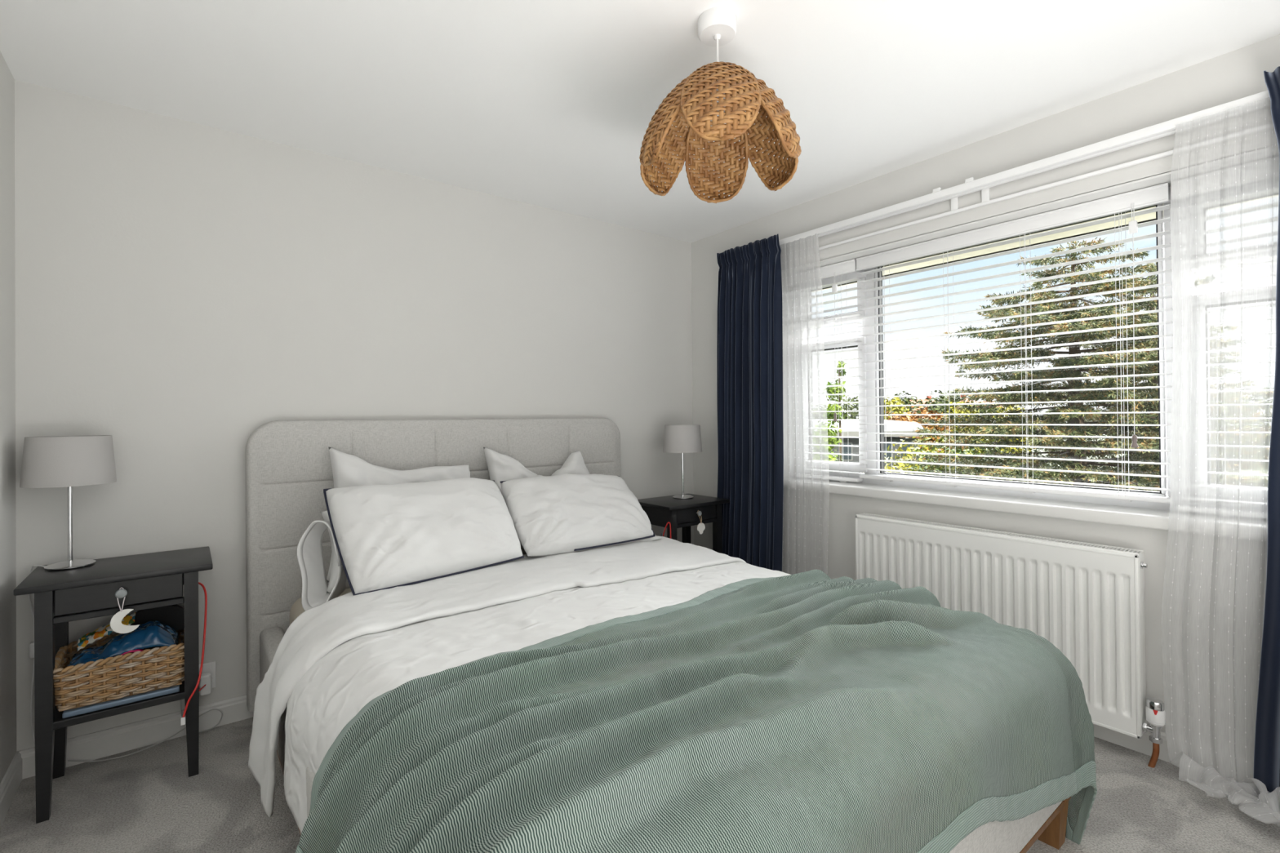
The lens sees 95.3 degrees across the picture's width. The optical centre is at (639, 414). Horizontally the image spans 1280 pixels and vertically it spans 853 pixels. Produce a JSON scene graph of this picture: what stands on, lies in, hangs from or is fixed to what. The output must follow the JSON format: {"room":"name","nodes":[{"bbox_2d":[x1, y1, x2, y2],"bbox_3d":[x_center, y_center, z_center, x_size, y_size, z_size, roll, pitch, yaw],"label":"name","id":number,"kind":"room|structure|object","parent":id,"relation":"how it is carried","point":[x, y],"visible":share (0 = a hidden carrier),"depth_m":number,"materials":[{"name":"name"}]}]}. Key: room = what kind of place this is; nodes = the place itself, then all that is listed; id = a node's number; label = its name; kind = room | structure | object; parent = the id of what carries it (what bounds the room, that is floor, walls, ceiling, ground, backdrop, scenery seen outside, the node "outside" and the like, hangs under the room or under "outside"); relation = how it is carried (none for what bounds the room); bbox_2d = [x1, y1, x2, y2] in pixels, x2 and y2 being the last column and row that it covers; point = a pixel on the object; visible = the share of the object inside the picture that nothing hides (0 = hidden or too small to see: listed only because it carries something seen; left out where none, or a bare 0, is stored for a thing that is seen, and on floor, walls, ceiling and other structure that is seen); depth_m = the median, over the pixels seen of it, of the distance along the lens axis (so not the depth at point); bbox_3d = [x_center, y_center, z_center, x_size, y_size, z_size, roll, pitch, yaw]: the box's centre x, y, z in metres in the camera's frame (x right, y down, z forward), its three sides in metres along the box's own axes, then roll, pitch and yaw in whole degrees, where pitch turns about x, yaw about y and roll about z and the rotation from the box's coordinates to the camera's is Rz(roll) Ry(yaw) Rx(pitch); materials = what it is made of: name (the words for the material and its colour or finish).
{"room":"bedroom","nodes":[
{"label":"bedroom","id":0,"kind":"room"},
{"bbox_2d":[0,51,16,783],"bbox_3d":[-1.025,0.026,0.497,0.120,2.318,3.550,0,0,-38],"label":"wall","id":1,"kind":"structure","parent":0,"point":[7,274],"depth_m":1.84,"materials":[{"name":"white paint"}]},
{"bbox_2d":[0,751,22,827],"bbox_3d":[-0.961,1.140,0.532,0.015,0.090,3.550,0,0,-38],"label":"baseboard","id":2,"kind":"structure","parent":1,"relation":"attached to","point":[11,780],"depth_m":1.80,"materials":[{"name":"white paint"}]},
{"bbox_2d":[14,79,693,751],"bbox_3d":[-0.843,0.038,2.965,3.440,2.318,0.120,0,0,-38],"label":"wall","id":3,"kind":"structure","parent":0,"point":[184,289],"depth_m":2.32,"materials":[{"name":"white paint"}]},
{"bbox_2d":[17,694,253,779],"bbox_3d":[-0.847,1.151,2.862,3.060,0.090,0.015,0,0,-38],"label":"baseboard","id":4,"kind":"structure","parent":3,"relation":"attached to","point":[115,740],"depth_m":2.10,"materials":[{"name":"white paint"}]},
{"bbox_2d":[199,672,212,696],"bbox_3d":[-1.647,0.994,2.186,0.072,0.109,0.082,0,0,-38],"label":"charger","id":5,"kind":"object","parent":3,"relation":"attached to","point":[206,681],"visible":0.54,"depth_m":2.18,"materials":[{"name":"white plastic"}]},
{"bbox_2d":[199,661,216,688],"bbox_3d":[-1.670,1.000,2.224,0.088,0.100,0.012,0,0,-38],"label":"wall socket","id":6,"kind":"object","parent":3,"relation":"attached to","point":[210,667],"visible":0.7,"depth_m":2.24,"materials":[{"name":"white plastic"}]},
{"bbox_2d":[0,0,1279,242],"bbox_3d":[0.274,-1.199,1.524,3.440,0.120,3.790,0,0,-38],"label":"ceiling","id":7,"kind":"structure","parent":0,"point":[548,104],"depth_m":1.91,"materials":[{"name":"white paint"}]},
{"bbox_2d":[639,6,801,203],"bbox_3d":[0.224,-0.910,1.683,0.468,0.454,0.461,-1,0,40],"label":"pendant lamp","id":8,"kind":"object","parent":7,"relation":"hanging from","point":[714,111],"visible":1,"depth_m":1.67,"materials":[{"name":"brown wicker"}]},
{"bbox_2d":[0,717,1279,852],"bbox_3d":[0.296,1.239,1.511,3.440,0.120,3.790,0,0,-38],"label":"floor","id":9,"kind":"structure","parent":0,"point":[146,801],"depth_m":1.75,"materials":[{"name":"grey carpet"}]},
{"bbox_2d":[13,546,213,823],"bbox_3d":[-1.712,0.849,1.943,0.460,0.700,0.350,0,0,-38],"label":"nightstand","id":10,"kind":"object","parent":9,"relation":"on","point":[151,577],"visible":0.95,"depth_m":1.84,"materials":[{"name":"black wood"}]},
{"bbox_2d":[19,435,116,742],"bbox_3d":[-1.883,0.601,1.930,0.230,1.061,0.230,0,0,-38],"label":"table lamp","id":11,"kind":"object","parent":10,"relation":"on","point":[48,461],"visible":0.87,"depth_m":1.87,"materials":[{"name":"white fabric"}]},
{"bbox_2d":[29,642,34,658],"bbox_3d":[-2.012,0.782,1.941,0.024,0.050,0.020,0,0,-38],"label":"switch","id":12,"kind":"object","parent":11,"relation":"attached to","point":[32,645],"depth_m":1.93,"materials":[{"name":"white plastic"}]},
{"bbox_2d":[53,680,184,730],"bbox_3d":[-1.714,0.928,1.946,0.372,0.022,0.294,0,0,-38],"label":"shelf","id":13,"kind":"object","parent":10,"relation":"attached to","point":[59,722],"depth_m":1.82,"materials":[{"name":"black wood"}]},
{"bbox_2d":[62,684,179,718],"bbox_3d":[-1.697,0.907,1.929,0.277,0.017,0.228,0,0,-38],"label":"folder","id":14,"kind":"object","parent":10,"relation":"on","point":[139,697],"visible":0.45,"depth_m":1.83,"materials":[{"name":"blue"}]},
{"bbox_2d":[53,629,184,711],"bbox_3d":[-1.714,0.816,1.947,0.348,0.162,0.298,0,0,-38],"label":"wicker basket","id":15,"kind":"object","parent":14,"relation":"on","point":[155,668],"visible":0.7,"depth_m":1.84,"materials":[{"name":"brown wicker"}]},
{"bbox_2d":[77,612,135,651],"bbox_3d":[-1.791,0.723,1.964,0.069,0.087,0.152,-1,0,44],"label":"patterned scarf","id":16,"kind":"object","parent":15,"relation":"in","point":[90,637],"visible":0.77,"depth_m":1.93,"materials":[{"name":"fabric"}]},
{"bbox_2d":[66,620,178,666],"bbox_3d":[-1.694,0.742,1.924,0.271,0.084,0.169,0,0,-38],"label":"plastic bag","id":17,"kind":"object","parent":15,"relation":"in","point":[148,634],"visible":0.92,"depth_m":1.90,"materials":[{"name":"blue"}]},
{"bbox_2d":[114,648,143,657],"bbox_3d":[-1.643,0.766,1.885,0.085,0.025,0.046,0,0,-38],"label":"cloth","id":18,"kind":"object","parent":15,"relation":"in","point":[137,650],"visible":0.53,"depth_m":1.87,"materials":[{"name":"pink"}]},
{"bbox_2d":[130,604,184,631],"bbox_3d":[-1.705,0.719,2.065,0.180,0.102,0.043,0,0,-38],"label":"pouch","id":19,"kind":"object","parent":15,"relation":"in","point":[173,615],"visible":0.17,"depth_m":2.06,"materials":[{"name":"black fabric"}]},
{"bbox_2d":[110,587,139,633],"bbox_3d":[-1.606,0.609,1.821,0.069,0.140,0.023,0,0,-38],"label":"ornament","id":20,"kind":"object","parent":10,"relation":"hanging from","point":[116,624],"visible":1,"depth_m":1.81,"materials":[{"name":"white paint"}]},
{"bbox_2d":[180,582,207,725],"bbox_3d":[-1.510,0.797,1.987,0.052,0.412,0.209,0,0,-28],"label":"charging cable","id":21,"kind":"object","parent":10,"relation":"hanging from","point":[183,718],"visible":0.88,"depth_m":1.97,"materials":[{"name":"red plastic"}]},
{"bbox_2d":[67,699,223,762],"bbox_3d":[-1.765,1.070,2.104,0.431,0.259,0.036,0,0,-40],"label":"power cable","id":22,"kind":"object","parent":9,"relation":"on","point":[220,710],"visible":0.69,"depth_m":2.12,"materials":[{"name":"grey plastic"}]},
{"bbox_2d":[245,417,1071,852],"bbox_3d":[-0.167,0.597,1.968,1.777,1.176,2.237,0,0,-38],"label":"bed","id":23,"kind":"object","parent":9,"relation":"on","point":[288,463],"visible":0.21,"depth_m":2.34,"materials":[{"name":"grey fabric"}]},
{"bbox_2d":[289,587,351,625],"bbox_3d":[-0.156,0.810,1.957,1.530,0.245,2.030,0,0,-38],"label":"mattress","id":24,"kind":"object","parent":23,"relation":"on","point":[296,609],"visible":0.08,"depth_m":2.20,"materials":[{"name":"beige fabric"}]},
{"bbox_2d":[297,511,350,610],"bbox_3d":[-0.910,0.513,2.277,0.753,0.319,0.314,0,0,-38],"label":"pillow","id":25,"kind":"object","parent":24,"relation":"on","point":[316,591],"visible":0.21,"depth_m":2.07,"materials":[{"name":"white fabric"}]},
{"bbox_2d":[326,446,470,582],"bbox_3d":[-0.970,0.380,2.444,0.645,0.510,0.248,0,0,-38],"label":"pillow","id":26,"kind":"object","parent":24,"relation":"on","point":[348,470],"visible":0.23,"depth_m":2.36,"materials":[{"name":"white fabric"}]},
{"bbox_2d":[248,536,790,832],"bbox_3d":[0.013,0.831,1.732,1.861,0.532,1.742,0,0,-38],"label":"duvet","id":27,"kind":"object","parent":24,"relation":"on","point":[341,654],"visible":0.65,"depth_m":1.72,"materials":[{"name":"white fabric"}]},
{"bbox_2d":[323,477,524,595],"bbox_3d":[-0.801,0.432,2.228,0.675,0.341,0.362,0,0,-38],"label":"pillow","id":28,"kind":"object","parent":27,"relation":"on","point":[390,535],"visible":1,"depth_m":2.12,"materials":[{"name":"white fabric"}]},
{"bbox_2d":[518,534,662,555],"bbox_3d":[-0.254,0.576,2.732,0.640,0.063,0.400,0,0,-38],"label":"pillow","id":29,"kind":"object","parent":27,"relation":"on","point":[651,539],"visible":0.04,"depth_m":2.74,"materials":[{"name":"white fabric"}]},
{"bbox_2d":[499,473,655,556],"bbox_3d":[-0.275,0.432,2.658,0.703,0.313,0.363,0,0,-38],"label":"pillow","id":30,"kind":"object","parent":29,"relation":"on","point":[566,513],"visible":0.98,"depth_m":2.56,"materials":[{"name":"white fabric"}]},
{"bbox_2d":[295,569,1097,852],"bbox_3d":[0.254,0.867,1.418,1.883,0.730,0.981,0,0,-38],"label":"throw blanket","id":31,"kind":"object","parent":27,"relation":"on","point":[806,712],"visible":0.98,"depth_m":1.10,"materials":[{"name":"green fabric"}]},
{"bbox_2d":[483,447,590,548],"bbox_3d":[-0.425,0.391,2.871,0.665,0.484,0.240,0,0,-38],"label":"pillow","id":32,"kind":"object","parent":24,"relation":"on","point":[501,467],"visible":0.21,"depth_m":2.73,"materials":[{"name":"white fabric"}]},
{"bbox_2d":[637,493,729,553],"bbox_3d":[0.233,0.839,3.362,0.460,0.700,0.350,0,0,-38],"label":"nightstand","id":33,"kind":"object","parent":9,"relation":"on","point":[682,513],"visible":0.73,"depth_m":3.27,"materials":[{"name":"black wood"}]},
{"bbox_2d":[661,522,671,538],"bbox_3d":[0.121,0.736,3.134,0.100,0.326,0.021,-1,0,12],"label":"charging cable","id":34,"kind":"object","parent":33,"relation":"hanging from","point":[662,534],"visible":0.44,"depth_m":3.12,"materials":[{"name":"red plastic"}]},
{"bbox_2d":[662,424,702,499],"bbox_3d":[0.251,0.274,3.441,0.230,0.430,0.230,0,0,-38],"label":"table lamp","id":35,"kind":"object","parent":33,"relation":"on","point":[677,438],"visible":1,"depth_m":3.35,"materials":[{"name":"white fabric"}]},
{"bbox_2d":[697,510,705,533],"bbox_3d":[0.331,0.594,3.234,0.060,0.130,0.023,0,0,-38],"label":"ornament","id":36,"kind":"object","parent":33,"relation":"hanging from","point":[700,527],"visible":1,"depth_m":3.23,"materials":[{"name":"white paint"}]},
{"bbox_2d":[691,34,1279,760],"bbox_3d":[1.539,0.014,2.495,0.260,2.318,3.550,0,0,-38],"label":"wall","id":37,"kind":"structure","parent":0,"point":[1238,73],"depth_m":2.17,"materials":[{"name":"white paint"}]},
{"bbox_2d":[855,512,1165,768],"bbox_3d":[1.405,0.824,2.366,0.113,0.712,1.101,0,0,-38],"label":"radiator","id":38,"kind":"object","parent":37,"relation":"attached to","point":[1086,599],"visible":0.59,"depth_m":2.14,"materials":[{"name":"white metal"}]},
{"bbox_2d":[856,512,1143,555],"bbox_3d":[1.373,0.472,2.382,0.072,0.008,1.041,0,0,-38],"label":"grille","id":39,"kind":"object","parent":38,"relation":"attached to","point":[1021,539],"depth_m":2.28,"materials":[{"name":"white metal"}]},
{"bbox_2d":[778,90,1274,260],"bbox_3d":[1.357,-0.922,2.460,0.062,0.112,2.800,0,0,-38],"label":"track","id":40,"kind":"object","parent":37,"relation":"attached to","point":[1169,127],"visible":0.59,"depth_m":2.21,"materials":[{"name":"white plastic"}]},
{"bbox_2d":[716,234,783,571],"bbox_3d":[0.602,0.103,3.320,0.078,2.141,0.517,0,0,-38],"label":"curtain","id":41,"kind":"object","parent":40,"relation":"hanging from","point":[749,328],"visible":0.88,"depth_m":3.26,"materials":[{"name":"blue fabric"}]},
{"bbox_2d":[780,233,829,574],"bbox_3d":[0.842,0.119,3.083,0.021,2.097,0.355,0,0,-38],"label":"sheer curtain","id":42,"kind":"object","parent":40,"relation":"hanging from","point":[800,347],"visible":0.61,"depth_m":3.06,"materials":[{"name":"white fabric"}]},
{"bbox_2d":[1161,97,1279,826],"bbox_3d":[1.740,0.093,1.729,0.254,2.076,0.351,0,0,-38],"label":"sheer curtain","id":43,"kind":"object","parent":40,"relation":"hanging from","point":[1242,289],"visible":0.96,"depth_m":1.81,"materials":[{"name":"white fabric"}]},
{"bbox_2d":[1253,66,1279,813],"bbox_3d":[1.966,0.072,1.554,0.068,2.161,0.482,0,0,-38],"label":"curtain","id":44,"kind":"object","parent":40,"relation":"hanging from","point":[1267,735],"visible":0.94,"depth_m":1.69,"materials":[{"name":"blue fabric"}]},
{"bbox_2d":[781,143,1279,542],"bbox_3d":[1.522,-0.212,2.453,0.267,1.206,2.360,0,0,-38],"label":"window","id":45,"kind":"structure","parent":37,"relation":"in","point":[1143,514],"depth_m":2.19,"materials":[{"name":"white plastic"}]},
{"bbox_2d":[785,258,863,482],"bbox_3d":[0.986,-0.220,3.163,0.085,1.149,0.437,0,0,-38],"label":"blind","id":46,"kind":"object","parent":45,"relation":"attached to","point":[840,268],"visible":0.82,"depth_m":3.10,"materials":[{"name":"white plastic"}]},
{"bbox_2d":[800,336,867,472],"bbox_3d":[1.062,-0.052,3.188,0.059,0.704,0.401,0,0,-38],"label":"window pane","id":47,"kind":"object","parent":45,"relation":"attached to","point":[852,468],"depth_m":3.11,"materials":[{"name":"clear glass"}]},
{"bbox_2d":[856,182,1176,503],"bbox_3d":[1.492,-0.240,2.513,0.085,1.126,1.196,0,0,-38],"label":"blind","id":48,"kind":"object","parent":45,"relation":"attached to","point":[1161,193],"visible":0.99,"depth_m":2.38,"materials":[{"name":"white plastic"}]},
{"bbox_2d":[875,203,1168,497],"bbox_3d":[1.562,-0.238,2.553,0.049,1.082,1.108,0,0,-38],"label":"window pane","id":49,"kind":"object","parent":45,"relation":"attached to","point":[1162,342],"depth_m":2.19,"materials":[{"name":"clear glass"}]},
{"bbox_2d":[1171,155,1279,519],"bbox_3d":[2.045,-0.237,1.815,0.071,1.149,0.567,0,0,-38],"label":"blind","id":50,"kind":"object","parent":45,"relation":"attached to","point":[1217,173],"visible":0.69,"depth_m":1.94,"materials":[{"name":"white plastic"}]},
{"bbox_2d":[1188,284,1275,502],"bbox_3d":[2.096,-0.069,1.862,0.059,0.704,0.495,0,0,-38],"label":"window pane","id":51,"kind":"object","parent":45,"relation":"attached to","point":[1202,304],"depth_m":2.02,"materials":[{"name":"clear glass"}]},
{"bbox_2d":[811,194,1278,292],"bbox_3d":[1.721,-0.937,2.807,0.420,0.220,5.700,0,0,-38],"label":"trim","id":52,"kind":"structure","parent":37,"relation":"attached to","point":[1148,217],"depth_m":2.80,"materials":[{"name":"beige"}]},
{"bbox_2d":[1093,724,1253,791],"bbox_3d":[1.440,1.128,2.404,0.015,0.090,3.550,0,0,-38],"label":"baseboard","id":53,"kind":"structure","parent":37,"relation":"attached to","point":[1144,745],"depth_m":1.94,"materials":[{"name":"white paint"}]},
{"label":"outside","id":54,"kind":"structure","parent":0,"visible":0},
{"bbox_2d":[951,434,1268,481],"bbox_3d":[39.364,4.369,84.890,158.800,0.200,200.000,0,0,-38],"label":"ground","id":55,"kind":"structure","parent":54,"point":[1266,470],"depth_m":43.10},
{"bbox_2d":[813,400,826,419],"bbox_3d":[18.284,3.322,61.938,8.672,9.927,6.054,-1,0,15],"label":"tree","id":56,"kind":"object","parent":55,"relation":"on","point":[814,414],"visible":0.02,"depth_m":61.56,"materials":[{"name":"green plant"}]},
{"bbox_2d":[813,358,847,471],"bbox_3d":[2.037,1.804,5.965,1.018,4.765,1.005,0,0,-38],"label":"young tree","id":57,"kind":"object","parent":55,"relation":"on","point":[830,390],"visible":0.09,"depth_m":5.96,"materials":[{"name":"green plant"}]},
{"bbox_2d":[814,399,850,419],"bbox_3d":[19.959,2.452,59.938,6.489,8.226,5.961,0,0,-38],"label":"tree","id":58,"kind":"object","parent":55,"relation":"on","point":[827,399],"visible":0.02,"depth_m":60.11,"materials":[{"name":"green plant"}]},
{"bbox_2d":[822,395,858,419],"bbox_3d":[21.194,2.465,57.932,7.431,8.831,5.293,-1,0,9],"label":"tree","id":59,"kind":"object","parent":55,"relation":"on","point":[853,414],"visible":0.06,"depth_m":57.27,"materials":[{"name":"green plant"}]},
{"bbox_2d":[813,419,927,472],"bbox_3d":[9.156,2.242,28.438,7.000,4.000,5.500,-1,0,0],"label":"roofed building","id":60,"kind":"structure","parent":55,"relation":"on","point":[846,424],"depth_m":25.99,"materials":[{"name":"grey"}]},
{"bbox_2d":[884,395,909,419],"bbox_3d":[23.962,1.658,56.115,6.142,7.099,4.383,-1,0,6],"label":"tree","id":61,"kind":"object","parent":55,"relation":"on","point":[897,400],"visible":0.1,"depth_m":55.27,"materials":[{"name":"yellow plant"}]},
{"bbox_2d":[884,462,915,474],"bbox_3d":[6.107,2.652,13.989,2.517,3.083,1.784,0,0,-18],"label":"bush","id":62,"kind":"object","parent":55,"relation":"on","point":[889,467],"visible":0.02,"depth_m":14.09,"materials":[{"name":"yellow plant"}]},
{"bbox_2d":[885,411,922,448],"bbox_3d":[21.191,2.698,47.888,4.670,6.018,4.182,0,0,-38],"label":"tree","id":63,"kind":"object","parent":55,"relation":"on","point":[899,418],"visible":0.06,"depth_m":47.59,"materials":[{"name":"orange plant"}]},
{"bbox_2d":[885,391,924,416],"bbox_3d":[27.245,1.550,59.987,6.438,8.109,4.838,-1,0,19],"label":"tree","id":64,"kind":"object","parent":55,"relation":"on","point":[907,401],"visible":0.04,"depth_m":59.51,"materials":[{"name":"green plant"}]},
{"bbox_2d":[904,395,934,408],"bbox_3d":[47.128,0.466,97.498,7.544,7.600,7.613,0,0,-38],"label":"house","id":65,"kind":"structure","parent":55,"relation":"on","point":[927,397],"depth_m":97.09,"materials":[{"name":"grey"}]},
{"bbox_2d":[906,405,936,423],"bbox_3d":[24.115,2.703,50.085,5.901,7.122,4.319,-1,0,5],"label":"tree","id":66,"kind":"object","parent":55,"relation":"on","point":[922,411],"visible":0.02,"depth_m":49.55,"materials":[{"name":"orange plant"}]},
{"bbox_2d":[884,428,968,476],"bbox_3d":[7.416,2.300,15.025,3.438,3.905,2.456,0,0,-38],"label":"bush","id":67,"kind":"object","parent":55,"relation":"on","point":[900,464],"visible":0.05,"depth_m":15.02,"materials":[{"name":"yellow plant"}]},
{"bbox_2d":[904,410,967,468],"bbox_3d":[23.261,2.530,46.005,5.044,5.772,3.464,0,0,-4],"label":"tree","id":68,"kind":"object","parent":55,"relation":"on","point":[933,417],"visible":0.16,"depth_m":45.27,"materials":[{"name":"green plant"}]},
{"bbox_2d":[916,390,972,429],"bbox_3d":[30.575,1.544,59.886,6.777,8.316,5.310,-1,0,24],"label":"tree","id":69,"kind":"object","parent":55,"relation":"on","point":[930,408],"visible":0.1,"depth_m":59.48,"materials":[{"name":"green plant"}]},
{"bbox_2d":[933,391,963,415],"bbox_3d":[37.109,0.602,70.094,4.932,7.221,3.234,-1,0,0],"label":"tree","id":70,"kind":"object","parent":55,"relation":"on","point":[956,402],"visible":0.02,"depth_m":69.41,"materials":[{"name":"green plant"}]},
{"bbox_2d":[902,428,999,479],"bbox_3d":[7.050,2.177,13.024,3.209,4.005,2.208,0,0,-15],"label":"bush","id":71,"kind":"object","parent":55,"relation":"on","point":[960,451],"visible":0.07,"depth_m":12.92,"materials":[{"name":"green plant"}]},
{"bbox_2d":[940,400,991,458],"bbox_3d":[31.897,2.235,57.936,6.263,7.764,4.568,-1,0,9],"label":"tree","id":72,"kind":"object","parent":55,"relation":"on","point":[960,411],"visible":0.09,"depth_m":57.41,"materials":[{"name":"yellow plant"}]},
{"bbox_2d":[960,395,976,403],"bbox_3d":[50.147,0.412,92.470,7.277,7.600,7.430,0,0,-38],"label":"house","id":73,"kind":"structure","parent":55,"relation":"on","point":[961,395],"depth_m":91.95,"materials":[{"name":"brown brick"}]},
{"bbox_2d":[975,400,1002,412],"bbox_3d":[55.193,0.627,94.469,7.366,7.100,7.336,0,0,-38],"label":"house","id":74,"kind":"structure","parent":55,"relation":"on","point":[980,401],"depth_m":93.82,"materials":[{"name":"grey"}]},
{"bbox_2d":[964,399,1023,454],"bbox_3d":[35.027,2.307,59.880,7.376,8.509,4.863,0,0,-9],"label":"tree","id":75,"kind":"object","parent":55,"relation":"on","point":[991,409],"visible":0.08,"depth_m":58.94,"materials":[{"name":"green plant"}]},
{"bbox_2d":[984,402,1035,456],"bbox_3d":[37.654,2.569,59.808,7.264,8.933,6.081,0,0,-38],"label":"tree","id":76,"kind":"object","parent":55,"relation":"on","point":[1015,406],"visible":0.07,"depth_m":59.16,"materials":[{"name":"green plant"}]},
{"bbox_2d":[896,236,1271,501],"bbox_3d":[7.598,0.562,9.860,6.178,7.200,6.455,-1,0,14],"label":"cedar tree","id":77,"kind":"object","parent":55,"relation":"on","point":[1120,357],"visible":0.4,"depth_m":9.39,"materials":[{"name":"green plant"}]},
{"bbox_2d":[1024,262,1274,502],"bbox_3d":[10.139,0.527,11.711,4.916,7.243,5.454,-1,0,36],"label":"cedar tree","id":78,"kind":"object","parent":55,"relation":"on","point":[1228,385],"visible":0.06,"depth_m":10.88,"materials":[{"name":"green plant"}]},
{"bbox_2d":[1212,390,1255,447],"bbox_3d":[49.364,4.022,50.317,10.758,12.619,7.491,-1,0,-3],"label":"tree","id":79,"kind":"object","parent":55,"relation":"on","point":[1226,390],"visible":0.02,"depth_m":48.98,"materials":[{"name":"green plant"}]},
{"bbox_2d":[1214,377,1274,468],"bbox_3d":[49.321,3.466,45.937,10.949,13.121,9.030,0,0,-38],"label":"tree","id":80,"kind":"object","parent":55,"relation":"on","point":[1253,398],"visible":0.05,"depth_m":45.49,"materials":[{"name":"green plant"}]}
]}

